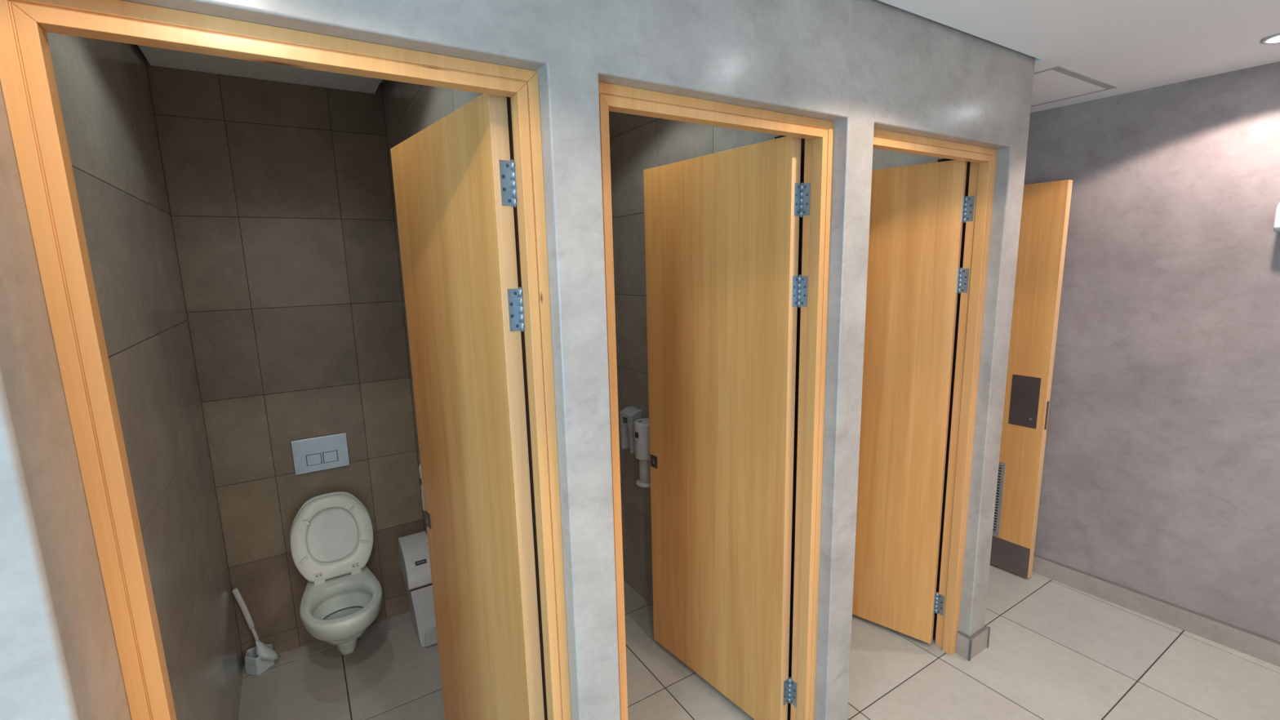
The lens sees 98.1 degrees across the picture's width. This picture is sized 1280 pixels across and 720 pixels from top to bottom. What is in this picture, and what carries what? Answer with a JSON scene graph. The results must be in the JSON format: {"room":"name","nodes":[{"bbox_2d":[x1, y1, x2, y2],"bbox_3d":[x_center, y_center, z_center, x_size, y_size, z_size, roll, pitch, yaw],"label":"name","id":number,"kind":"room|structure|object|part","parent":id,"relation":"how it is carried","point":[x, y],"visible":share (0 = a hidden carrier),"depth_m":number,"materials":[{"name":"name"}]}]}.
{"room":"public restroom","nodes":[
{"label":"public restroom","id":0,"kind":"room"},
{"bbox_2d":[46,31,244,719],"bbox_3d":[-1.396,0.209,1.528,0.120,2.520,1.591,-7,11,-31],"label":"wall","id":1,"kind":"structure","parent":0,"point":[104,89],"depth_m":1.56,"materials":[{"name":"tile"}]},
{"bbox_2d":[137,44,381,93],"bbox_3d":[-1.052,-1.021,1.563,0.745,0.015,1.566,-7,11,-31],"label":"ceiling","id":2,"kind":"structure","parent":0,"point":[156,56],"depth_m":2.10,"materials":[{"name":"paint"}]},
{"bbox_2d":[144,56,424,665],"bbox_3d":[-1.457,0.049,2.465,0.890,2.520,0.090,-7,11,-31],"label":"wall","id":3,"kind":"structure","parent":0,"point":[280,195],"depth_m":2.37,"materials":[{"name":"tile"}]},
{"bbox_2d":[290,432,350,475],"bbox_3d":[-1.424,0.418,2.480,0.217,0.156,0.016,-7,11,-31],"label":"flush plate","id":4,"kind":"object","parent":3,"relation":"attached to","point":[315,454],"visible":1,"depth_m":2.47,"materials":[{"name":"silver plastic"}]},
{"bbox_2d":[289,491,382,654],"bbox_3d":[-1.266,0.936,2.338,0.316,0.638,0.567,-7,11,-31],"label":"toilet","id":5,"kind":"object","parent":3,"relation":"attached to","point":[331,534],"visible":1,"depth_m":2.38,"materials":[{"name":"white ceramic"}]},
{"bbox_3d":[-1.355,0.760,2.446,0.316,0.324,0.130,-7,11,-31],"label":"lid","id":6,"kind":"part","parent":5,"relation":"part of","materials":[{"name":"white plastic"}]},
{"bbox_3d":[-1.345,0.769,2.431,0.316,0.325,0.130,-7,11,-31],"label":"seat","id":7,"kind":"part","parent":5,"relation":"part of","materials":[{"name":"white plastic"}]},
{"bbox_2d":[381,79,483,532],"bbox_3d":[-0.652,0.112,1.986,0.060,2.520,1.591,-7,11,-31],"label":"wall","id":8,"kind":"structure","parent":0,"point":[410,108],"depth_m":2.05,"materials":[{"name":"tile"}]},
{"bbox_2d":[418,464,428,544],"bbox_3d":[-0.750,0.527,2.066,0.115,0.301,0.104,-7,11,-31],"label":"holder","id":9,"kind":"object","parent":8,"relation":"attached to","point":[420,467],"visible":0.09,"depth_m":2.02,"materials":[{"name":"grey plastic"}]},
{"bbox_2d":[0,0,1035,719],"bbox_3d":[0.179,0.175,1.499,2.985,2.520,0.125,-7,11,-31],"label":"wall","id":10,"kind":"structure","parent":0,"point":[862,67],"depth_m":1.34,"materials":[{"name":"paint"}]},
{"bbox_2d":[0,91,129,719],"bbox_3d":[-2.385,0.533,-0.209,3.785,2.520,0.190,-7,11,-31],"label":"wall pier","id":11,"kind":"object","parent":10,"relation":"attached to","point":[59,660],"visible":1,"depth_m":0.71,"materials":[{"name":"paint"}]},
{"bbox_2d":[0,0,571,719],"bbox_3d":[-0.564,0.471,1.187,0.768,2.080,0.223,-7,11,-31],"label":"door frame","id":12,"kind":"structure","parent":10,"relation":"attached to","point":[27,74],"depth_m":0.87,"materials":[{"name":"brown wood"}]},
{"bbox_2d":[390,93,544,719],"bbox_3d":[-0.482,0.403,1.585,0.051,2.031,0.726,-10,13,-39],"label":"door","id":13,"kind":"structure","parent":12,"relation":"attached to","point":[455,184],"depth_m":1.44,"materials":[{"name":"brown wood"}]},
{"bbox_2d":[598,81,834,719],"bbox_3d":[0.189,0.372,1.651,0.784,2.080,0.223,-7,11,-31],"label":"door frame","id":14,"kind":"structure","parent":10,"relation":"attached to","point":[816,135],"depth_m":1.64,"materials":[{"name":"brown wood"}]},
{"bbox_2d":[873,128,997,655],"bbox_3d":[0.957,0.272,2.124,0.793,2.080,0.223,-7,11,-31],"label":"door frame","id":15,"kind":"structure","parent":10,"relation":"attached to","point":[981,161],"depth_m":2.21,"materials":[{"name":"brown wood"}]},
{"bbox_2d":[608,111,779,606],"bbox_3d":[0.131,0.010,2.468,0.060,2.520,1.591,-7,11,-31],"label":"wall","id":16,"kind":"structure","parent":0,"point":[637,143],"depth_m":2.60,"materials":[{"name":"tile"}]},
{"bbox_2d":[619,406,642,453],"bbox_3d":[-0.042,0.338,2.696,0.068,0.205,0.104,-7,11,-31],"label":"dispenser","id":17,"kind":"object","parent":16,"relation":"attached to","point":[628,415],"visible":0.85,"depth_m":2.66,"materials":[{"name":"grey plastic"}]},
{"bbox_2d":[634,417,650,487],"bbox_3d":[0.033,0.424,2.548,0.115,0.301,0.104,-7,11,-31],"label":"holder","id":18,"kind":"object","parent":16,"relation":"attached to","point":[642,438],"visible":0.63,"depth_m":2.50,"materials":[{"name":"white plastic"}]},
{"bbox_2d":[643,136,810,719],"bbox_3d":[0.281,0.302,2.062,0.051,2.031,0.736,-9,12,-38],"label":"door","id":19,"kind":"structure","parent":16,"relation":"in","point":[725,289],"depth_m":1.98,"materials":[{"name":"brown wood"}]},
{"bbox_2d":[238,564,1279,719],"bbox_3d":[-0.513,1.644,0.646,7.600,0.050,4.550,-7,11,-31],"label":"floor","id":20,"kind":"structure","parent":0,"point":[1055,651],"depth_m":2.29,"materials":[{"name":"tile"}]},
{"bbox_2d":[244,644,275,675],"bbox_3d":[-1.651,1.301,2.411,0.107,0.080,0.111,-7,11,-31],"label":"brush holder","id":21,"kind":"object","parent":20,"relation":"on","point":[255,666],"visible":0.82,"depth_m":2.38,"materials":[{"name":"plastic"}]},
{"bbox_2d":[231,587,279,660],"bbox_3d":[-1.638,1.132,2.370,0.132,0.353,0.065,-7,11,-31],"label":"toilet brush","id":22,"kind":"object","parent":21,"relation":"in","point":[263,651],"visible":1,"depth_m":2.38,"materials":[{"name":"plastic"}]},
{"bbox_3d":[-1.679,1.089,2.366,0.068,0.267,0.012,-5,11,-22],"label":"brush handle","id":23,"kind":"part","parent":22,"relation":"part of","materials":[{"name":"white plastic"}]},
{"bbox_2d":[255,640,279,660],"bbox_3d":[-1.613,1.256,2.402,0.082,0.096,0.060,-7,11,-31],"label":"hood","id":24,"kind":"object","parent":22,"relation":"attached to","point":[264,652],"depth_m":2.39,"materials":[{"name":"plastic"}]},
{"bbox_2d":[397,531,437,647],"bbox_3d":[-1.019,1.065,2.586,0.142,0.452,0.254,-7,11,-31],"label":"bin","id":25,"kind":"object","parent":20,"relation":"on","point":[414,562],"visible":0.78,"depth_m":2.50,"materials":[{"name":"white plastic"}]},
{"bbox_3d":[-1.024,0.917,2.561,0.142,0.151,0.252,-7,11,-31],"label":"lid","id":26,"kind":"part","parent":25,"relation":"part of","materials":[{"name":"white plastic"}]},
{"bbox_2d":[380,0,1279,112],"bbox_3d":[-0.557,-0.831,0.290,7.800,0.170,4.650,-7,11,-31],"label":"ceiling","id":27,"kind":"structure","parent":0,"point":[1130,46],"depth_m":1.79,"materials":[{"name":"paint"}]},
{"bbox_2d":[1031,66,1116,106],"bbox_3d":[1.659,-1.174,2.470,0.550,0.004,0.563,-7,11,-31],"label":"access hatch","id":28,"kind":"object","parent":27,"relation":"attached to","point":[1057,83],"visible":0.49,"depth_m":2.34,"materials":[{"name":"paint"}]},
{"bbox_2d":[1260,32,1279,44],"bbox_3d":[2.155,-1.077,1.849,0.120,0.008,0.120,-7,11,-31],"label":"recessed light","id":29,"kind":"object","parent":27,"relation":"in","point":[1275,38],"visible":1,"depth_m":1.87,"materials":[{"name":"grey plastic"}]},
{"bbox_2d":[871,148,942,170],"bbox_3d":[0.884,-0.089,2.932,0.004,2.520,1.591,-7,11,-31],"label":"wall","id":30,"kind":"structure","parent":0,"point":[882,158],"depth_m":2.40,"materials":[{"name":"paint"}]},
{"bbox_2d":[852,160,974,644],"bbox_3d":[1.002,0.210,2.493,0.750,2.031,0.051,7,13,39],"label":"door","id":31,"kind":"structure","parent":30,"relation":"in","point":[915,277],"depth_m":2.34,"materials":[{"name":"brown wood"}]},
{"bbox_2d":[1023,61,1279,641],"bbox_3d":[2.528,-0.029,2.349,0.192,2.520,4.512,-8,12,-34],"label":"wall","id":32,"kind":"structure","parent":0,"point":[1161,477],"depth_m":2.45,"materials":[{"name":"paint"}]},
{"bbox_2d":[1031,554,1279,666],"bbox_3d":[2.673,1.219,2.212,0.012,0.101,3.593,-8,12,-34],"label":"baseboard","id":33,"kind":"structure","parent":32,"relation":"attached to","point":[1261,647],"depth_m":2.56,"materials":[{"name":"tile"}]},
{"bbox_2d":[1272,202,1279,231],"bbox_3d":[2.474,-0.539,2.072,0.086,0.112,0.130,-7,11,-31],"label":"dispenser","id":34,"kind":"object","parent":32,"relation":"attached to","point":[1276,227],"visible":1,"depth_m":2.10,"materials":[{"name":"white plastic"}]},
{"bbox_3d":[0.912,-0.101,2.998,0.121,2.520,1.675,-7,11,-31],"label":"wall","id":35,"kind":"structure","parent":0,"visible":0},
{"bbox_2d":[955,625,990,661],"bbox_3d":[1.194,1.153,2.805,0.154,0.101,1.006,-7,11,-31],"label":"baseboard","id":36,"kind":"structure","parent":35,"relation":"attached to","point":[966,646],"depth_m":2.38,"materials":[{"name":"tile"}]},
{"bbox_3d":[1.257,-0.156,3.325,0.815,2.500,0.120,-7,11,-31],"label":"wall","id":37,"kind":"structure","parent":0,"visible":0},
{"bbox_2d":[990,179,1072,577],"bbox_3d":[1.792,0.100,3.108,0.049,2.020,0.855,-8,12,-34],"label":"door","id":38,"kind":"structure","parent":37,"relation":"in","point":[1046,206],"depth_m":2.81,"materials":[{"name":"brown wood"}]},
{"bbox_2d":[992,461,1005,537],"bbox_3d":[1.815,0.726,3.167,0.006,0.420,0.460,-8,12,-34],"label":"vent grille","id":39,"kind":"object","parent":38,"relation":"attached to","point":[1000,503],"depth_m":2.99,"materials":[{"name":"metal"}]},
{"bbox_3d":[1.800,1.015,3.253,0.002,0.164,0.842,-8,12,-34],"label":"kick plate","id":40,"kind":"part","parent":38,"relation":"part of","materials":[{"name":"grey metal"}]},
{"bbox_3d":[1.967,0.212,2.840,0.002,0.263,0.127,-8,12,-34],"label":"pull plate","id":41,"kind":"part","parent":38,"relation":"part of","materials":[{"name":"brown metal"}]}
]}

